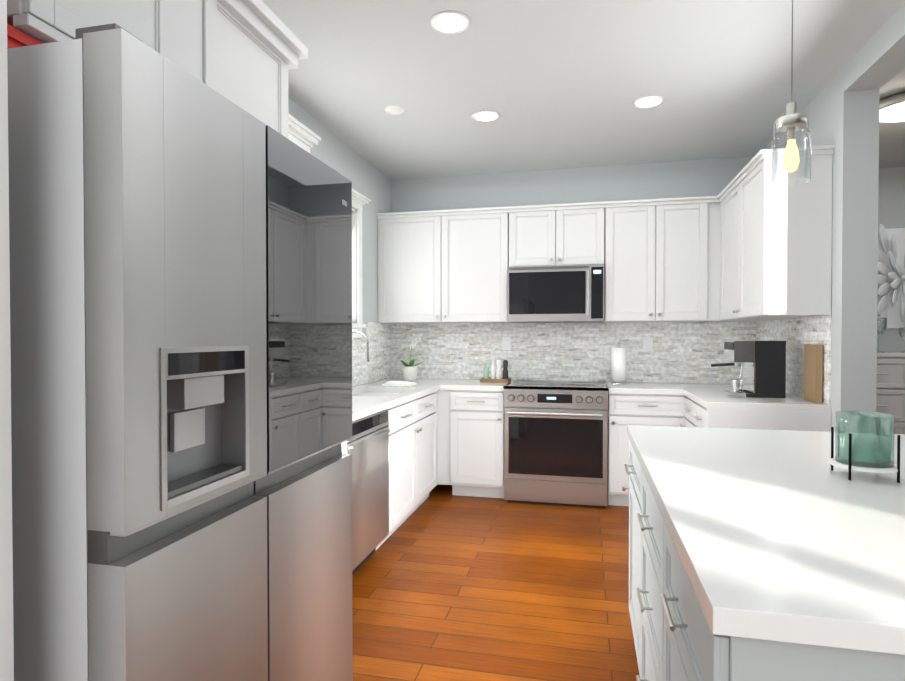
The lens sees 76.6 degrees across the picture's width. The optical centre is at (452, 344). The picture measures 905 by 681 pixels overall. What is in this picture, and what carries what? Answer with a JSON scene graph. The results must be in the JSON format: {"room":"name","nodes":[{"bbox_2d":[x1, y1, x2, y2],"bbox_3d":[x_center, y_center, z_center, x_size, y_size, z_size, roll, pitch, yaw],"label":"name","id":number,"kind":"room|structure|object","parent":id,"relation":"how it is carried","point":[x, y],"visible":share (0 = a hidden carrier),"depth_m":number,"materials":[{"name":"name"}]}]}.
{"room":"kitchen","nodes":[
{"label":"kitchen","id":0,"kind":"room"},
{"bbox_2d":[0,0,904,680],"bbox_3d":[1.688,-0.102,1.178,6.600,2.760,8.638,0,1,13],"label":"wall","id":1,"kind":"structure","parent":0,"point":[840,110],"depth_m":3.17,"materials":[{"name":"grey paint"}]},
{"bbox_2d":[7,0,307,138],"bbox_3d":[-1.048,-0.939,1.809,0.675,0.505,1.210,0,1,13],"label":"upper cabinet","id":2,"kind":"object","parent":1,"relation":"attached to","point":[246,55],"visible":0.4,"depth_m":1.81,"materials":[{"name":"white wood"}]},
{"bbox_2d":[289,114,370,337],"bbox_3d":[-0.982,-0.705,3.770,0.224,1.315,1.875,0,1,13],"label":"window","id":3,"kind":"structure","parent":1,"relation":"in","point":[359,200],"depth_m":4.54,"materials":[{"name":"white wood"}]},
{"bbox_2d":[352,322,391,385],"bbox_3d":[-0.951,0.078,3.729,0.008,0.508,3.359,0,1,13],"label":"tile backsplash","id":4,"kind":"structure","parent":1,"relation":"attached to","point":[379,335],"depth_m":4.90,"materials":[{"name":"tile"}]},
{"bbox_2d":[376,210,447,323],"bbox_3d":[-0.306,-0.671,5.113,0.633,0.950,0.350,0,1,13],"label":"upper cabinet","id":5,"kind":"object","parent":1,"relation":"attached to","point":[413,245],"depth_m":4.95,"materials":[{"name":"white wood"}]},
{"bbox_2d":[448,206,515,322],"bbox_3d":[0.223,-0.670,4.991,0.698,0.950,0.350,0,1,13],"label":"upper cabinet","id":6,"kind":"object","parent":1,"relation":"attached to","point":[481,241],"depth_m":4.82,"materials":[{"name":"white wood"}]},
{"bbox_2d":[516,204,563,266],"bbox_3d":[0.721,-0.895,4.873,0.446,0.495,0.350,0,1,13],"label":"upper cabinet","id":7,"kind":"object","parent":1,"relation":"attached to","point":[539,228],"depth_m":4.70,"materials":[{"name":"white wood"}]},
{"bbox_2d":[508,264,603,322],"bbox_3d":[0.867,-0.419,4.791,0.766,0.450,0.450,0,1,13],"label":"microwave","id":8,"kind":"object","parent":7,"relation":"attached to","point":[556,294],"visible":1,"depth_m":4.62,"materials":[{"name":"silver metal"}]},
{"bbox_2d":[392,322,751,383],"bbox_3d":[0.961,0.060,5.004,3.098,0.508,0.013,0,1,13],"label":"tile backsplash","id":9,"kind":"structure","parent":1,"relation":"attached to","point":[674,352],"depth_m":4.99,"materials":[{"name":"tile"}]},
{"bbox_2d":[564,201,607,264],"bbox_3d":[1.037,-0.894,4.799,0.446,0.495,0.350,0,1,13],"label":"upper cabinet","id":10,"kind":"object","parent":1,"relation":"attached to","point":[585,224],"depth_m":4.62,"materials":[{"name":"white wood"}]},
{"bbox_2d":[604,198,667,321],"bbox_3d":[1.443,-0.666,4.709,0.510,0.950,0.350,0,1,13],"label":"upper cabinet","id":11,"kind":"object","parent":1,"relation":"attached to","point":[636,271],"depth_m":4.53,"materials":[{"name":"white wood"}]},
{"bbox_2d":[664,196,711,321],"bbox_3d":[1.789,-0.665,4.629,0.443,0.950,0.350,0,1,13],"label":"upper cabinet","id":12,"kind":"object","parent":1,"relation":"attached to","point":[689,218],"depth_m":4.44,"materials":[{"name":"white wood"}]},
{"bbox_2d":[720,177,735,320],"bbox_3d":[2.155,-0.657,4.063,0.350,0.950,0.631,0,1,13],"label":"upper cabinet","id":13,"kind":"object","parent":1,"relation":"attached to","point":[728,194],"depth_m":4.21,"materials":[{"name":"white wood"}]},
{"bbox_2d":[732,145,834,320],"bbox_3d":[2.042,-0.650,3.577,0.350,0.950,0.611,0,1,13],"label":"upper cabinet","id":14,"kind":"object","parent":1,"relation":"attached to","point":[750,242],"depth_m":3.30,"materials":[{"name":"white wood"}]},
{"bbox_2d":[752,315,830,404],"bbox_3d":[2.299,0.075,3.943,0.013,0.508,1.420,0,1,13],"label":"tile backsplash","id":15,"kind":"structure","parent":1,"relation":"attached to","point":[797,332],"depth_m":3.72,"materials":[{"name":"tile"}]},
{"bbox_2d":[877,224,904,330],"bbox_3d":[3.886,-0.573,4.903,1.240,1.007,0.197,0,1,13],"label":"wall art","id":16,"kind":"object","parent":1,"relation":"attached to","point":[891,279],"visible":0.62,"depth_m":4.92,"materials":[{"name":"white"}]},
{"bbox_2d":[352,484,639,680],"bbox_3d":[1.658,1.329,1.069,6.700,0.100,9.000,0,1,13],"label":"floor","id":17,"kind":"structure","parent":0,"point":[447,585],"depth_m":2.86,"materials":[{"name":"brown wood"}]},
{"bbox_2d":[7,23,352,680],"bbox_3d":[-0.875,0.367,1.489,0.930,1.812,0.930,0,1,13],"label":"refrigerator","id":18,"kind":"object","parent":17,"relation":"on","point":[180,245],"visible":1,"depth_m":1.03,"materials":[{"name":"grey metal"}]},
{"bbox_2d":[7,24,43,48],"bbox_3d":[-1.116,-0.593,1.419,0.465,0.161,0.690,0,1,13],"label":"storage box","id":19,"kind":"object","parent":18,"relation":"on","point":[16,38],"depth_m":1.22,"materials":[{"name":"red"}]},
{"bbox_2d":[342,441,346,453],"bbox_3d":[-0.874,0.823,2.651,0.612,0.870,0.507,0,1,13],"label":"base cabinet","id":20,"kind":"object","parent":17,"relation":"on","point":[344,445],"depth_m":2.79,"materials":[{"name":"white"}]},
{"bbox_2d":[347,409,389,574],"bbox_3d":[-0.689,0.815,3.184,0.530,0.860,0.599,0,1,13],"label":"dishwasher","id":21,"kind":"object","parent":17,"relation":"on","point":[368,446],"visible":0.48,"depth_m":3.12,"materials":[{"name":"silver metal"}]},
{"bbox_2d":[358,394,421,549],"bbox_3d":[-0.606,0.807,3.805,0.612,0.870,0.632,0,1,13],"label":"base cabinet","id":22,"kind":"object","parent":17,"relation":"on","point":[405,418],"depth_m":3.75,"materials":[{"name":"white wood"}]},
{"bbox_2d":[352,382,441,421],"bbox_3d":[-0.713,0.358,3.366,0.631,0.040,2.750,0,1,13],"label":"countertop","id":23,"kind":"structure","parent":22,"relation":"on","point":[361,407],"depth_m":3.71,"materials":[{"name":"white stone"}]},
{"bbox_2d":[352,330,368,361],"bbox_3d":[-0.711,0.109,4.065,0.233,0.436,0.115,0,1,13],"label":"faucet","id":24,"kind":"object","parent":23,"relation":"on","point":[367,344],"visible":0.38,"depth_m":4.06,"materials":[{"name":"silver metal"}]},
{"bbox_2d":[382,381,416,386],"bbox_3d":[-0.419,0.304,4.544,0.240,0.033,0.180,0,1,13],"label":"dish towel","id":25,"kind":"object","parent":23,"relation":"on","point":[400,383],"visible":1,"depth_m":4.47,"materials":[{"name":"white fabric"}]},
{"bbox_2d":[358,390,437,502],"bbox_3d":[-0.492,0.800,4.300,0.612,0.870,0.632,0,1,13],"label":"base cabinet","id":26,"kind":"object","parent":17,"relation":"on","point":[429,402],"depth_m":4.35,"materials":[{"name":"white wood"}]},
{"bbox_2d":[438,390,457,494],"bbox_3d":[-0.269,0.791,4.980,0.774,0.870,0.628,0,1,13],"label":"base cabinet","id":27,"kind":"object","parent":17,"relation":"on","point":[446,432],"depth_m":4.63,"materials":[{"name":"white wood"}]},
{"bbox_2d":[458,390,503,497],"bbox_3d":[0.259,0.793,4.850,0.437,0.870,0.612,0,1,13],"label":"base cabinet","id":28,"kind":"object","parent":17,"relation":"on","point":[480,412],"depth_m":4.55,"materials":[{"name":"white wood"}]},
{"bbox_2d":[382,378,512,389],"bbox_3d":[-0.086,0.337,4.930,1.149,0.040,0.631,0,1,13],"label":"countertop","id":29,"kind":"structure","parent":28,"relation":"on","point":[447,384],"depth_m":4.65,"materials":[{"name":"white stone"}]},
{"bbox_2d":[400,337,423,380],"bbox_3d":[-0.370,0.119,5.054,0.213,0.389,0.204,0,1,13],"label":"orchid plant","id":30,"kind":"object","parent":29,"relation":"on","point":[409,371],"visible":1,"depth_m":5.03,"materials":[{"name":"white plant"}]},
{"bbox_2d":[480,360,510,382],"bbox_3d":[0.372,0.222,4.945,0.240,0.188,0.200,0,1,13],"label":"tray","id":31,"kind":"object","parent":29,"relation":"on","point":[496,376],"visible":1,"depth_m":4.92,"materials":[{"name":"brown wood"}]},
{"bbox_2d":[504,380,607,507],"bbox_3d":[0.847,0.772,4.664,0.788,0.917,0.718,0,1,13],"label":"range oven","id":32,"kind":"object","parent":17,"relation":"on","point":[555,442],"visible":1,"depth_m":4.38,"materials":[{"name":"silver metal"}]},
{"bbox_2d":[607,390,677,505],"bbox_3d":[1.507,0.797,4.527,0.555,0.870,0.677,0,1,13],"label":"base cabinet","id":33,"kind":"object","parent":17,"relation":"on","point":[625,408],"depth_m":4.30,"materials":[{"name":"white wood"}]},
{"bbox_2d":[606,382,742,393],"bbox_3d":[1.822,0.343,4.488,1.182,0.040,0.631,0,1,13],"label":"countertop","id":34,"kind":"structure","parent":33,"relation":"on","point":[634,387],"depth_m":4.37,"materials":[{"name":"white stone"}]},
{"bbox_2d":[609,342,627,383],"bbox_3d":[1.366,0.145,4.714,0.150,0.347,0.150,0,1,13],"label":"paper towel holder","id":35,"kind":"object","parent":34,"relation":"on","point":[618,363],"visible":1,"depth_m":4.66,"materials":[{"name":"white paper"}]},
{"bbox_2d":[678,394,693,426],"bbox_3d":[1.923,0.805,3.920,0.652,0.870,0.470,0,1,13],"label":"base cabinet","id":36,"kind":"object","parent":17,"relation":"on","point":[685,403],"depth_m":4.14,"materials":[{"name":"white wood"}]},
{"bbox_2d":[694,402,830,431],"bbox_3d":[1.880,0.810,3.562,0.649,0.870,0.494,0,1,13],"label":"base cabinet","id":37,"kind":"object","parent":17,"relation":"on","point":[732,417],"depth_m":3.33,"materials":[{"name":"white wood"}]},
{"bbox_2d":[682,390,829,409],"bbox_3d":[1.919,0.353,3.730,0.652,0.040,0.852,0,1,13],"label":"countertop","id":38,"kind":"structure","parent":37,"relation":"on","point":[707,397],"depth_m":3.42,"materials":[{"name":"white stone"}]},
{"bbox_2d":[711,341,785,397],"bbox_3d":[1.923,0.151,3.774,0.411,0.360,0.264,0,1,13],"label":"espresso machine","id":39,"kind":"object","parent":38,"relation":"on","point":[762,364],"visible":1,"depth_m":3.64,"materials":[{"name":"black plastic"}]},
{"bbox_2d":[804,344,822,402],"bbox_3d":[2.146,0.166,3.414,0.037,0.340,0.180,0,1,13],"label":"cutting board","id":40,"kind":"object","parent":38,"relation":"on","point":[813,365],"visible":0.93,"depth_m":3.36,"materials":[{"name":"brown wood"}]},
{"bbox_2d":[622,433,904,680],"bbox_3d":[1.050,0.838,1.549,1.045,0.870,1.686,0,1,13],"label":"kitchen island","id":41,"kind":"object","parent":17,"relation":"on","point":[673,641],"depth_m":1.14,"materials":[{"name":"light grey painted wood"},{"name":"brushed nickel"},{"name":"white quartz"}]},
{"bbox_2d":[627,425,904,656],"bbox_3d":[1.078,0.383,1.542,1.050,0.040,1.734,0,1,13],"label":"island countertop","id":42,"kind":"structure","parent":41,"relation":"on","point":[778,546],"depth_m":1.12,"materials":[{"name":"white stone"}]},
{"bbox_2d":[829,411,900,482],"bbox_3d":[1.132,0.275,1.577,0.160,0.172,0.160,0,1,13],"label":"candle holder","id":43,"kind":"object","parent":42,"relation":"on","point":[864,441],"visible":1,"depth_m":1.53,"materials":[{"name":"green glass"}]},
{"bbox_2d":[876,352,904,434],"bbox_3d":[3.666,0.646,4.746,0.990,1.165,0.505,0,1,13],"label":"dresser","id":44,"kind":"object","parent":17,"relation":"on","point":[890,395],"visible":0.23,"depth_m":4.56,"materials":[{"name":"white wood"}]},
{"bbox_2d":[877,318,887,352],"bbox_3d":[3.505,-0.081,4.729,0.130,0.288,0.128,0,1,13],"label":"candle holder","id":45,"kind":"object","parent":44,"relation":"on","point":[883,321],"depth_m":4.70,"materials":[{"name":"clear glass"}]},
{"bbox_2d":[899,328,904,352],"bbox_3d":[3.743,-0.041,4.736,0.094,0.207,0.092,0,1,13],"label":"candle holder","id":46,"kind":"object","parent":44,"relation":"on","point":[901,330],"depth_m":4.74,"materials":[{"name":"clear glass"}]},
{"bbox_2d":[262,0,904,179],"bbox_3d":[1.658,-1.530,1.030,6.700,0.100,9.000,0,1,13],"label":"ceiling","id":47,"kind":"structure","parent":0,"point":[560,84],"depth_m":3.23,"materials":[{"name":"paint"}]},
{"bbox_2d":[384,106,403,114],"bbox_3d":[-0.375,-1.511,3.698,0.129,0.012,0.129,0,1,7],"label":"recessed light","id":48,"kind":"object","parent":47,"relation":"in","point":[392,110],"depth_m":3.68,"materials":[{"name":"white plastic"}]},
{"bbox_2d":[430,11,469,33],"bbox_3d":[-0.012,-1.499,2.670,0.189,0.007,0.189,0,1,-32],"label":"recessed light","id":49,"kind":"object","parent":47,"relation":"in","point":[449,22],"depth_m":2.66,"materials":[{"name":"white plastic"}]},
{"bbox_2d":[472,110,499,121],"bbox_3d":[0.221,-1.514,3.796,0.189,0.007,0.189,0,1,-32],"label":"recessed light","id":50,"kind":"object","parent":47,"relation":"in","point":[483,115],"depth_m":3.79,"materials":[{"name":"white plastic"}]},
{"bbox_2d":[632,95,664,107],"bbox_3d":[1.218,-1.511,3.566,0.189,0.007,0.189,0,1,-32],"label":"recessed light","id":51,"kind":"object","parent":47,"relation":"in","point":[649,101],"depth_m":3.55,"materials":[{"name":"white plastic"}]},
{"bbox_2d":[771,0,811,186],"bbox_3d":[1.216,-1.039,2.053,0.124,0.910,0.124,0,1,13],"label":"pendant light","id":52,"kind":"object","parent":47,"relation":"hanging from","point":[792,121],"visible":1,"depth_m":2.05,"materials":[{"name":"clear glass"}]},
{"bbox_2d":[879,91,904,122],"bbox_3d":[2.829,-1.472,3.563,0.420,0.083,0.420,0,1,13],"label":"flush-mount ceiling light","id":53,"kind":"object","parent":47,"relation":"attached to","point":[891,108],"visible":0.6,"depth_m":3.51,"materials":[{"name":"white glass"}]}
]}

